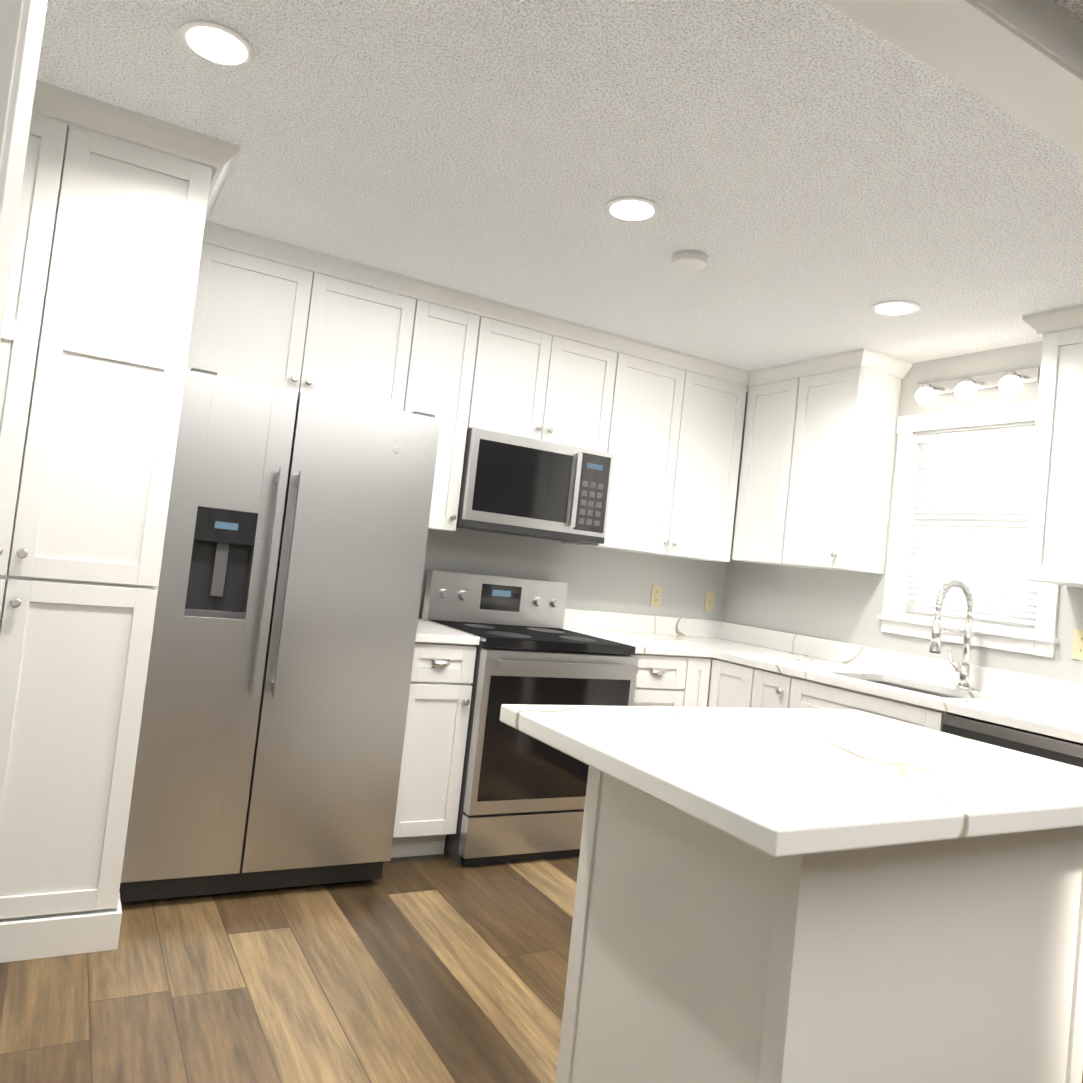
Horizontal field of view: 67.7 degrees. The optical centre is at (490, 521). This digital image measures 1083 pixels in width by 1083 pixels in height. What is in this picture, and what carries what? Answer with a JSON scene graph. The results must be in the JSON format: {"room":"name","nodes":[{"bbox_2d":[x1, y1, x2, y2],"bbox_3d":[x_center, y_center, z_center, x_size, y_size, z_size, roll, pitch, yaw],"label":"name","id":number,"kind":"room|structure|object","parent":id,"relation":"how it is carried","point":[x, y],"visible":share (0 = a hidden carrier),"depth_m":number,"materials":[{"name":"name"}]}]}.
{"room":"kitchen","nodes":[
{"label":"kitchen","id":0,"kind":"room"},
{"bbox_2d":[0,853,1082,1082],"bbox_3d":[0.046,1.316,0.346,16.000,0.060,16.000,8,-3,-27],"label":"floor","id":1,"kind":"structure","parent":0,"point":[441,968],"depth_m":2.24,"materials":[{"name":"brown wood"}]},
{"bbox_2d":[0,113,211,962],"bbox_3d":[-1.544,0.032,2.665,0.792,2.332,1.079,8,-3,-27],"label":"pantry cabinet","id":2,"kind":"object","parent":1,"relation":"on","point":[100,302],"visible":1,"depth_m":2.29,"materials":[{"name":"white wood"}]},
{"bbox_2d":[119,368,440,902],"bbox_3d":[-0.850,0.407,3.102,0.910,1.737,0.858,8,-3,-27],"label":"fridge","id":3,"kind":"object","parent":1,"relation":"on","point":[274,715],"visible":0.96,"depth_m":2.75,"materials":[{"name":"grey metal"}]},
{"bbox_2d":[391,642,476,857],"bbox_3d":[-0.388,0.924,3.494,0.312,0.885,0.699,8,-3,-27],"label":"base cabinet","id":4,"kind":"object","parent":1,"relation":"on","point":[432,765],"visible":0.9,"depth_m":3.23,"materials":[{"name":"white wood"}]},
{"bbox_2d":[415,597,479,644],"bbox_3d":[-0.335,0.418,3.522,0.312,0.132,0.683,8,-3,-27],"label":"countertop","id":5,"kind":"structure","parent":4,"relation":"on","point":[427,631],"depth_m":3.27,"materials":[{"name":"stone"}]},
{"bbox_2d":[422,570,638,865],"bbox_3d":[0.141,0.855,3.682,0.767,1.155,0.755,8,-3,-27],"label":"range","id":6,"kind":"object","parent":1,"relation":"on","point":[522,796],"visible":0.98,"depth_m":3.38,"materials":[{"name":"grey metal"}]},
{"bbox_2d":[631,653,687,706],"bbox_3d":[0.587,1.054,4.002,0.350,0.885,0.699,8,-3,-27],"label":"base cabinet","id":7,"kind":"object","parent":1,"relation":"on","point":[660,680],"visible":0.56,"depth_m":3.74,"materials":[{"name":"white wood"}]},
{"bbox_2d":[563,609,714,656],"bbox_3d":[0.694,0.555,4.058,0.472,0.132,0.685,8,-3,-27],"label":"countertop","id":8,"kind":"structure","parent":7,"relation":"on","point":[649,634],"depth_m":4.35,"materials":[{"name":"stone"}]},
{"bbox_2d":[682,656,710,706],"bbox_3d":[0.800,1.083,4.130,0.149,0.885,0.668,8,-3,-27],"label":"base cabinet","id":9,"kind":"object","parent":1,"relation":"on","point":[695,690],"visible":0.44,"depth_m":3.85,"materials":[{"name":"white wood"}]},
{"bbox_2d":[707,657,794,707],"bbox_3d":[1.262,1.133,4.101,0.709,0.885,1.148,8,-3,-27],"label":"base cabinet","id":10,"kind":"object","parent":1,"relation":"on","point":[733,685],"visible":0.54,"depth_m":3.68,"materials":[{"name":"white wood"}]},
{"bbox_2d":[655,616,1082,743],"bbox_3d":[1.624,0.732,3.512,0.707,0.324,2.516,8,-3,-27],"label":"countertop","id":11,"kind":"structure","parent":10,"relation":"on","point":[1042,705],"depth_m":3.43,"materials":[{"name":"stone"}]},
{"bbox_2d":[929,580,973,689],"bbox_3d":[1.901,0.466,3.353,0.261,0.450,0.111,8,-3,-27],"label":"faucet","id":12,"kind":"object","parent":11,"relation":"on","point":[963,670],"visible":1,"depth_m":3.35,"materials":[{"name":"silver metal"}]},
{"bbox_2d":[556,766,1082,1082],"bbox_3d":[0.753,0.984,1.829,0.946,0.879,0.626,8,-3,-27],"label":"kitchen island","id":13,"kind":"object","parent":1,"relation":"on","point":[700,951],"visible":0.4,"depth_m":1.57,"materials":[{"name":"white wood"}]},
{"bbox_2d":[500,704,1082,856],"bbox_3d":[0.741,0.516,1.765,1.210,0.040,0.820,8,-3,-27],"label":"island countertop","id":14,"kind":"structure","parent":13,"relation":"on","point":[777,782],"depth_m":1.53,"materials":[{"name":"stone"}]},
{"bbox_2d":[789,677,954,731],"bbox_3d":[1.684,1.146,3.289,0.709,0.885,0.678,8,-3,-27],"label":"base cabinet","id":15,"kind":"object","parent":1,"relation":"on","point":[806,694],"visible":0.15,"depth_m":3.17,"materials":[{"name":"white wood"}]},
{"bbox_2d":[942,713,1082,767],"bbox_3d":[1.963,1.157,2.716,0.645,0.877,0.586,8,-3,-27],"label":"dishwasher","id":16,"kind":"object","parent":1,"relation":"on","point":[1044,746],"visible":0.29,"depth_m":2.63,"materials":[{"name":"grey metal"}]},
{"bbox_2d":[32,0,1082,391],"bbox_3d":[0.372,-1.039,2.875,4.116,0.100,2.645,8,-3,-27],"label":"ceiling","id":17,"kind":"structure","parent":0,"point":[814,178],"depth_m":2.25,"materials":[{"name":"white paint"}]},
{"bbox_2d":[32,80,239,179],"bbox_3d":[-1.136,-1.147,2.257,0.829,0.069,0.050,8,-3,-27],"label":"crown molding","id":18,"kind":"structure","parent":17,"relation":"attached to","point":[118,122],"depth_m":2.31,"materials":[{"name":"white wood"}]},
{"bbox_2d":[203,176,225,243],"bbox_3d":[-0.957,-1.106,2.750,0.050,0.069,0.600,8,-3,-27],"label":"crown molding","id":19,"kind":"structure","parent":17,"relation":"attached to","point":[216,185],"depth_m":2.78,"materials":[{"name":"white wood"}]},
{"bbox_2d":[178,19,254,68],"bbox_3d":[-0.655,-1.139,1.926,0.176,0.008,0.176,8,-3,-27],"label":"recessed light","id":20,"kind":"object","parent":17,"relation":"in","point":[216,44],"visible":1,"depth_m":1.92,"materials":[{"name":"white plastic"}]},
{"bbox_2d":[203,224,747,386],"bbox_3d":[0.143,-0.943,3.724,2.918,0.069,0.050,8,-3,-27],"label":"crown molding","id":21,"kind":"structure","parent":17,"relation":"attached to","point":[225,237],"depth_m":3.56,"materials":[{"name":"white wood"}]},
{"bbox_2d":[604,196,659,221],"bbox_3d":[0.449,-0.989,2.558,0.176,0.008,0.176,8,-3,-27],"label":"recessed light","id":22,"kind":"object","parent":17,"relation":"in","point":[632,209],"visible":1,"depth_m":2.54,"materials":[{"name":"white plastic"}]},
{"bbox_2d":[671,250,707,270],"bbox_3d":[0.712,-0.935,2.888,0.130,0.030,0.130,8,-3,-27],"label":"smoke detector","id":23,"kind":"object","parent":17,"relation":"attached to","point":[689,260],"visible":1,"depth_m":2.86,"materials":[{"name":"white plastic"}]},
{"bbox_2d":[748,348,875,386],"bbox_3d":[1.587,-0.769,4.032,0.050,0.069,0.680,8,-3,-27],"label":"crown molding","id":24,"kind":"structure","parent":17,"relation":"attached to","point":[863,357],"depth_m":3.98,"materials":[{"name":"white wood"}]},
{"bbox_2d":[870,300,919,315],"bbox_3d":[1.589,-0.837,3.164,0.176,0.008,0.176,8,-3,-27],"label":"recessed light","id":25,"kind":"object","parent":17,"relation":"in","point":[895,307],"visible":1,"depth_m":3.15,"materials":[{"name":"white plastic"}]},
{"bbox_2d":[1022,304,1082,335],"bbox_3d":[2.219,-0.750,2.817,0.050,0.069,0.660,8,-3,-27],"label":"crown molding","id":26,"kind":"structure","parent":17,"relation":"attached to","point":[1070,317],"depth_m":3.01,"materials":[{"name":"white wood"}]},
{"bbox_2d":[418,528,726,620],"bbox_3d":[-0.410,0.076,3.921,4.270,2.600,0.100,8,-3,-27],"label":"wall","id":27,"kind":"structure","parent":0,"point":[606,580],"depth_m":4.36,"materials":[{"name":"grey paint"}]},
{"bbox_2d":[186,243,415,410],"bbox_3d":[-0.825,-0.771,3.425,0.914,0.515,0.369,8,-3,-27],"label":"upper cabinet","id":28,"kind":"object","parent":27,"relation":"attached to","point":[258,320],"visible":0.83,"depth_m":3.27,"materials":[{"name":"white wood"}]},
{"bbox_2d":[403,300,479,531],"bbox_3d":[-0.310,-0.464,3.698,0.312,0.988,0.369,8,-3,-27],"label":"upper cabinet","id":29,"kind":"object","parent":27,"relation":"attached to","point":[441,364],"visible":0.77,"depth_m":3.59,"materials":[{"name":"white wood"}]},
{"bbox_2d":[467,316,616,452],"bbox_3d":[0.195,-0.635,3.958,0.770,0.515,0.369,8,-3,-27],"label":"upper cabinet","id":30,"kind":"object","parent":27,"relation":"attached to","point":[532,384],"visible":0.9,"depth_m":3.81,"materials":[{"name":"white wood"}]},
{"bbox_2d":[456,428,613,543],"bbox_3d":[0.156,-0.156,3.911,0.763,0.441,0.427,8,-3,-27],"label":"microwave","id":31,"kind":"object","parent":30,"relation":"attached to","point":[521,486],"visible":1,"depth_m":3.73,"materials":[{"name":"grey metal"}]},
{"bbox_2d":[561,353,746,561],"bbox_3d":[0.897,-0.311,4.327,0.875,0.972,0.369,8,-3,-27],"label":"upper cabinet","id":32,"kind":"object","parent":27,"relation":"attached to","point":[674,441],"visible":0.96,"depth_m":4.18,"materials":[{"name":"white wood"}]},
{"bbox_2d":[650,585,662,606],"bbox_3d":[0.940,0.424,4.566,0.072,0.116,0.008,8,-3,-27],"label":"electrical outlet","id":33,"kind":"object","parent":27,"relation":"attached to","point":[656,594],"visible":1,"depth_m":4.56,"materials":[{"name":"beige plastic"}]},
{"bbox_2d":[704,591,714,610],"bbox_3d":[1.292,0.471,4.748,0.072,0.116,0.012,8,-3,-27],"label":"electrical outlet","id":34,"kind":"object","parent":27,"relation":"attached to","point":[709,600],"visible":1,"depth_m":4.75,"materials":[{"name":"beige plastic"}]},
{"bbox_2d":[721,341,1082,683],"bbox_3d":[2.008,0.338,3.758,0.100,2.600,2.625,8,-3,-27],"label":"wall","id":35,"kind":"structure","parent":0,"point":[841,606],"depth_m":3.89,"materials":[{"name":"grey paint"}]},
{"bbox_2d":[0,0,1082,339],"bbox_3d":[0.884,0.180,1.600,3.670,2.485,0.165,8,-3,-27],"label":"trim","id":36,"kind":"structure","parent":35,"relation":"attached to","point":[1022,60],"depth_m":1.58,"materials":[{"name":"white wood"}]},
{"bbox_2d":[732,367,900,573],"bbox_3d":[1.641,-0.244,4.140,0.329,0.957,0.708,8,-3,-27],"label":"upper cabinet","id":37,"kind":"object","parent":35,"relation":"attached to","point":[816,472],"visible":1,"depth_m":3.93,"materials":[{"name":"white wood"}]},
{"bbox_2d":[867,352,911,378],"bbox_3d":[1.895,-0.743,3.838,0.275,0.069,0.050,8,-3,-27],"label":"crown molding","id":38,"kind":"structure","parent":35,"relation":"attached to","point":[885,364],"depth_m":3.84,"materials":[{"name":"white wood"}]},
{"bbox_2d":[877,401,1059,657],"bbox_3d":[2.136,0.021,3.552,0.131,1.040,0.780,8,-3,-27],"label":"window","id":39,"kind":"structure","parent":35,"relation":"in","point":[1042,640],"depth_m":3.63,"materials":[{"name":"white wood"}]},
{"bbox_2d":[903,425,1037,633],"bbox_3d":[2.135,0.026,3.552,0.036,0.863,0.592,8,-3,-27],"label":"window blinds","id":40,"kind":"object","parent":39,"relation":"attached to","point":[980,436],"visible":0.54,"depth_m":3.55,"materials":[{"name":"white plastic"}]},
{"bbox_2d":[915,367,1039,404],"bbox_3d":[2.112,-0.592,3.564,0.111,0.117,0.540,8,-3,-27],"label":"sconce","id":41,"kind":"object","parent":35,"relation":"attached to","point":[1006,383],"visible":1,"depth_m":3.53,"materials":[{"name":"silver metal"}]},
{"bbox_2d":[1023,327,1082,587],"bbox_3d":[2.302,-0.229,2.868,0.329,0.947,0.560,8,-3,-27],"label":"upper cabinet","id":42,"kind":"object","parent":35,"relation":"attached to","point":[1054,548],"visible":1,"depth_m":2.98,"materials":[{"name":"white wood"}]},
{"bbox_2d":[1072,629,1082,659],"bbox_3d":[2.276,0.476,3.091,0.008,0.116,0.072,8,-3,-27],"label":"electrical outlet","id":43,"kind":"object","parent":35,"relation":"attached to","point":[1077,651],"visible":1,"depth_m":3.11,"materials":[{"name":"beige plastic"}]},
{"bbox_2d":[1052,0,1082,22],"bbox_3d":[0.974,-1.212,-0.787,16.000,0.100,4.405,8,-3,-27],"label":"ceiling","id":44,"kind":"structure","parent":0,"point":[1073,8],"depth_m":1.62,"materials":[{"name":"white paint"}]}
]}

